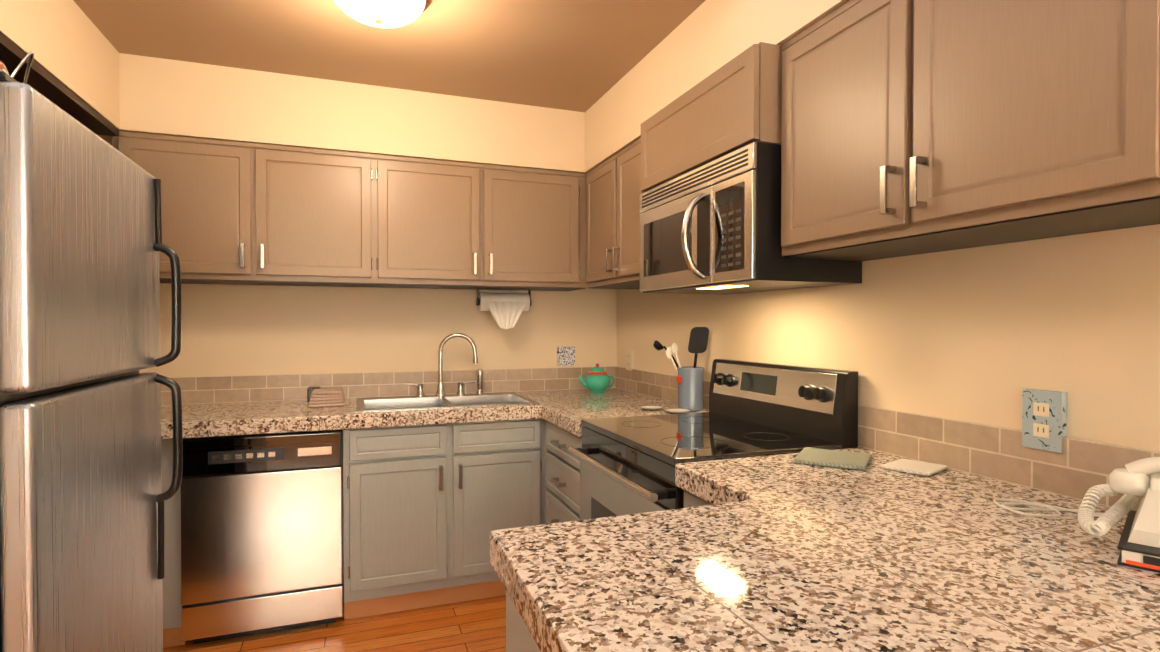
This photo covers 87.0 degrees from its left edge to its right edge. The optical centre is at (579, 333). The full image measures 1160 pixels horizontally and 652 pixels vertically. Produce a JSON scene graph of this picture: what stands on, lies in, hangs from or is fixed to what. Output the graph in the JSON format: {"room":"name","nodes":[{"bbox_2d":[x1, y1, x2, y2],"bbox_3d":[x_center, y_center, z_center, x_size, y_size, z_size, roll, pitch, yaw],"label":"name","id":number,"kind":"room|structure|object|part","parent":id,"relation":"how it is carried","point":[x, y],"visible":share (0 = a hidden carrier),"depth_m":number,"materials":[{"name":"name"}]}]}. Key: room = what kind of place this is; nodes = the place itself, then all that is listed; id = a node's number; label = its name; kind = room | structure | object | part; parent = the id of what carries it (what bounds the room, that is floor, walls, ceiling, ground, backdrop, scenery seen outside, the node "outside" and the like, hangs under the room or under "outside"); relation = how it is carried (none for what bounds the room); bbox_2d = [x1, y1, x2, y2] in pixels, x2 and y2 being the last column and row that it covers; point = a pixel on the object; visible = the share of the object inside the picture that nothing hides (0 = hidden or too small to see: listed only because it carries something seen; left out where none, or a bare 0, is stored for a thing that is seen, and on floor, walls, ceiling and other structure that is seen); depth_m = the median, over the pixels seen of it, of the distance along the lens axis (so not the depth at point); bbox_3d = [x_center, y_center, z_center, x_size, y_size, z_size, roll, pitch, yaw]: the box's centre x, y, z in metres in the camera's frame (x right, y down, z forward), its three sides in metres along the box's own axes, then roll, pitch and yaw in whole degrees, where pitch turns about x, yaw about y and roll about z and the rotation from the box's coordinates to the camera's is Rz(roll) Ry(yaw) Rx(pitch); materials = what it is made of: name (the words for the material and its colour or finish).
{"room":"kitchen","nodes":[
{"label":"kitchen","id":0,"kind":"room"},
{"bbox_2d":[163,595,505,651],"bbox_3d":[0.022,1.292,0.189,2.810,0.001,6.500,0,1,-20],"label":"floor","id":1,"kind":"structure","parent":0,"point":[478,625],"depth_m":2.55,"materials":[{"name":"brown wood"}]},
{"bbox_2d":[0,71,182,651],"bbox_3d":[-1.418,0.412,1.285,0.856,1.724,0.748,0,1,-20],"label":"fridge","id":2,"kind":"object","parent":1,"relation":"on","point":[83,497],"visible":1,"depth_m":1.23,"materials":[{"name":"silver metal"}]},
{"bbox_2d":[0,51,33,83],"bbox_3d":[-1.237,-0.487,1.084,0.426,0.105,0.254,0,1,-20],"label":"basket","id":3,"kind":"object","parent":2,"relation":"on","point":[20,64],"visible":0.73,"depth_m":1.15,"materials":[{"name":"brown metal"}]},
{"bbox_2d":[161,437,197,647],"bbox_3d":[-1.997,0.835,2.584,0.666,0.848,0.598,0,1,-20],"label":"base cabinet","id":4,"kind":"object","parent":1,"relation":"on","point":[171,582],"depth_m":2.41,"materials":[{"name":"grey wood"}]},
{"bbox_2d":[180,430,343,643],"bbox_3d":[-1.386,0.833,2.758,0.594,0.843,0.596,0,1,-20],"label":"dishwasher","id":5,"kind":"object","parent":1,"relation":"on","point":[261,537],"visible":0.79,"depth_m":2.50,"materials":[{"name":"grey metal"}]},
{"bbox_2d":[337,421,540,619],"bbox_3d":[-0.686,0.828,3.054,0.915,0.848,0.618,0,1,-20],"label":"base cabinet","id":6,"kind":"object","parent":1,"relation":"on","point":[407,545],"depth_m":2.72,"materials":[{"name":"grey wood"}]},
{"bbox_2d":[161,397,540,440],"bbox_3d":[-1.297,0.374,2.813,2.143,0.063,0.638,0,1,-20],"label":"countertop","id":7,"kind":"structure","parent":6,"relation":"on","point":[213,418],"depth_m":2.65,"materials":[{"name":"stone"}]},
{"bbox_2d":[307,386,345,406],"bbox_3d":[-1.223,0.302,2.941,0.175,0.074,0.250,0,1,-20],"label":"folded towel","id":8,"kind":"object","parent":7,"relation":"on","point":[317,396],"visible":0.98,"depth_m":2.84,"materials":[{"name":"fabric"}]},
{"bbox_2d":[405,333,484,396],"bbox_3d":[-0.712,0.165,3.239,0.412,0.335,0.083,0,1,-20],"label":"faucet","id":9,"kind":"object","parent":7,"relation":"on","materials":[{"name":"silver metal"}]},
{"bbox_2d":[357,389,540,412],"bbox_3d":[-0.675,0.425,3.052,0.830,0.179,0.517,0,1,-20],"label":"sink","id":10,"kind":"object","parent":7,"relation":"in","point":[510,397],"depth_m":3.16,"materials":[{"name":"silver metal"}]},
{"bbox_2d":[517,389,708,436],"bbox_3d":[0.105,0.371,3.051,0.673,0.063,1.156,0,1,-20],"label":"countertop","id":11,"kind":"structure","parent":6,"relation":"on","point":[564,409],"depth_m":2.88,"materials":[{"name":"stone"}]},
{"bbox_2d":[579,363,614,392],"bbox_3d":[0.095,0.251,3.440,0.219,0.164,0.150,0,1,-20],"label":"teapot","id":12,"kind":"object","parent":11,"relation":"on","point":[597,379],"visible":1,"depth_m":3.40,"materials":[{"name":"teal ceramic"}]},
{"bbox_2d":[639,405,663,409],"bbox_3d":[0.321,0.337,2.746,0.112,0.011,0.112,0,1,-20],"label":"spoon rest","id":13,"kind":"object","parent":11,"relation":"on","point":[650,407],"visible":1,"depth_m":2.76,"materials":[{"name":"white ceramic"}]},
{"bbox_2d":[664,408,691,413],"bbox_3d":[0.422,0.338,2.645,0.122,0.011,0.122,0,1,-20],"label":"spoon rest","id":14,"kind":"object","parent":11,"relation":"on","point":[677,410],"visible":1,"depth_m":2.66,"materials":[{"name":"white ceramic"}]},
{"bbox_2d":[653,327,708,410],"bbox_3d":[0.451,0.157,2.734,0.214,0.371,0.154,0,1,-20],"label":"utensil crock","id":15,"kind":"object","parent":11,"relation":"on","point":[690,380],"visible":0.98,"depth_m":2.71,"materials":[{"name":"grey metal"}]},
{"bbox_2d":[493,581,532,651],"bbox_3d":[0.250,0.857,0.935,0.595,0.848,0.675,0,1,-20],"label":"base cabinet","id":16,"kind":"object","parent":1,"relation":"on","point":[516,641],"depth_m":1.07,"materials":[{"name":"grey wood"}]},
{"bbox_2d":[457,445,1159,651],"bbox_3d":[0.479,0.396,1.186,1.253,0.063,1.080,0,1,-20],"label":"countertop","id":17,"kind":"structure","parent":16,"relation":"on","point":[770,553],"depth_m":0.96,"materials":[{"name":"stone"}]},
{"bbox_2d":[793,448,871,470],"bbox_3d":[0.707,0.349,1.708,0.184,0.013,0.184,0,1,30],"label":"pot holder","id":18,"kind":"object","parent":17,"relation":"on","point":[836,459],"visible":0.98,"depth_m":1.68,"materials":[{"name":"fabric"}]},
{"bbox_2d":[881,458,947,475],"bbox_3d":[0.881,0.352,1.610,0.130,0.010,0.120,-1,1,-40],"label":"pot holder","id":19,"kind":"object","parent":17,"relation":"on","point":[915,467],"visible":1,"depth_m":1.59,"materials":[{"name":"white fabric"}]},
{"bbox_2d":[993,457,1159,572],"bbox_3d":[0.991,0.287,1.079,0.339,0.154,0.516,0,1,-20],"label":"phone","id":20,"kind":"object","parent":17,"relation":"on","point":[1139,544],"visible":1,"depth_m":1.06,"materials":[{"name":"white plastic"}]},
{"bbox_3d":[0.921,0.317,1.177,0.255,0.090,0.285,0,1,-20],"label":"cord","id":21,"kind":"part","parent":20,"relation":"part of","materials":[{"name":"white plastic"}]},
{"bbox_2d":[1117,510,1159,572],"bbox_3d":[1.026,0.352,0.986,0.339,0.028,0.315,0,1,-20],"label":"book","id":22,"kind":"object","parent":17,"relation":"on","point":[1139,552],"depth_m":0.96,"materials":[{"name":"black paper"}]},
{"bbox_2d":[541,421,581,472],"bbox_3d":[0.228,0.832,2.765,0.643,0.848,0.523,0,1,-20],"label":"base cabinet","id":23,"kind":"object","parent":1,"relation":"on","point":[555,456],"depth_m":2.72,"materials":[{"name":"grey wood"}]},
{"bbox_2d":[568,359,857,519],"bbox_3d":[0.406,0.690,2.144,0.707,1.147,0.754,0,1,-20],"label":"range","id":24,"kind":"object","parent":1,"relation":"on","point":[628,464],"visible":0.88,"depth_m":2.06,"materials":[{"name":"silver metal"}]},
{"bbox_2d":[73,0,705,111],"bbox_3d":[0.022,-1.139,0.156,2.810,0.001,6.500,0,1,-20],"label":"ceiling","id":25,"kind":"structure","parent":0,"point":[579,55],"depth_m":2.44,"materials":[{"name":"beige paint"}]},
{"bbox_2d":[334,0,431,27],"bbox_3d":[-0.671,-1.096,2.033,0.356,0.136,0.356,0,1,-20],"label":"ceiling light","id":26,"kind":"object","parent":25,"relation":"attached to","point":[387,13],"visible":1,"depth_m":2.01,"materials":[{"name":"white glass"}]},
{"bbox_2d":[0,0,1159,451],"bbox_3d":[0.022,0.076,0.173,2.810,2.432,6.500,0,1,-20],"label":"wall","id":27,"kind":"structure","parent":0,"point":[986,334],"depth_m":2.53,"materials":[{"name":"beige paint"}]},
{"bbox_2d":[0,52,95,133],"bbox_3d":[-1.769,-0.655,1.406,0.296,0.362,2.267,0,1,-20],"label":"upper cabinet","id":28,"kind":"object","parent":27,"relation":"attached to","point":[11,65],"depth_m":2.06,"materials":[{"name":"brown wood"}]},
{"bbox_2d":[104,124,379,287],"bbox_3d":[-1.523,-0.548,2.883,1.039,0.615,0.328,0,1,-20],"label":"upper cabinet","id":29,"kind":"object","parent":27,"relation":"attached to","point":[233,212],"depth_m":2.75,"materials":[{"name":"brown wood"}]},
{"bbox_2d":[376,154,583,290],"bbox_3d":[-0.523,-0.553,3.249,1.090,0.615,0.328,0,1,-20],"label":"upper cabinet","id":30,"kind":"object","parent":27,"relation":"attached to","point":[441,224],"depth_m":3.08,"materials":[{"name":"brown wood"}]},
{"bbox_2d":[476,289,531,328],"bbox_3d":[-0.416,-0.132,3.357,0.302,0.219,0.115,0,1,-20],"label":"paper towel holder","id":31,"kind":"object","parent":30,"relation":"attached to","point":[506,309],"visible":1,"depth_m":3.32,"materials":[{"name":"white paper"}]},
{"bbox_2d":[557,347,574,365],"bbox_3d":[-0.082,0.134,3.591,0.110,0.110,0.009,0,1,-20],"label":"electrical outlet","id":32,"kind":"object","parent":27,"relation":"attached to","point":[565,355],"visible":1,"depth_m":3.59,"materials":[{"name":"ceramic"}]},
{"bbox_2d":[584,141,640,289],"bbox_3d":[0.319,-0.549,2.952,0.328,0.615,0.846,0,1,-20],"label":"upper cabinet","id":33,"kind":"object","parent":27,"relation":"attached to","point":[612,213],"depth_m":2.92,"materials":[{"name":"brown wood"}]},
{"bbox_2d":[626,349,633,370],"bbox_3d":[0.285,0.153,3.508,0.019,0.118,0.072,0,1,-20],"label":"outlet","id":34,"kind":"object","parent":27,"relation":"attached to","point":[629,359],"visible":1,"depth_m":3.49,"materials":[{"name":"beige plastic"}]},
{"bbox_2d":[161,366,1159,510],"bbox_3d":[-0.580,0.290,1.818,2.806,0.130,2.998,0,1,-20],"label":"backsplash","id":35,"kind":"structure","parent":27,"relation":"attached to","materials":[{"name":"tile"}]},
{"bbox_2d":[636,42,775,199],"bbox_3d":[0.561,-0.704,2.182,0.402,0.285,0.758,0,1,-20],"label":"upper cabinet","id":36,"kind":"object","parent":27,"relation":"attached to","point":[733,108],"depth_m":1.97,"materials":[{"name":"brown wood"}]},
{"bbox_2d":[640,142,861,294],"bbox_3d":[0.521,-0.358,2.172,0.488,0.401,0.754,0,1,-20],"label":"microwave","id":37,"kind":"object","parent":36,"relation":"attached to","point":[713,227],"visible":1,"depth_m":1.92,"materials":[{"name":"silver metal"}]},
{"bbox_2d":[776,0,1159,260],"bbox_3d":[0.887,-0.528,1.403,0.328,0.615,0.930,0,1,-20],"label":"upper cabinet","id":38,"kind":"object","parent":27,"relation":"attached to","point":[896,128],"depth_m":1.25,"materials":[{"name":"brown wood"}]},
{"bbox_2d":[1022,388,1066,452],"bbox_3d":[1.060,0.198,1.396,0.019,0.135,0.085,0,1,-20],"label":"electrical outlet","id":39,"kind":"object","parent":27,"relation":"attached to","point":[1044,419],"visible":1,"depth_m":1.39,"materials":[{"name":"beige plastic"}]}
]}

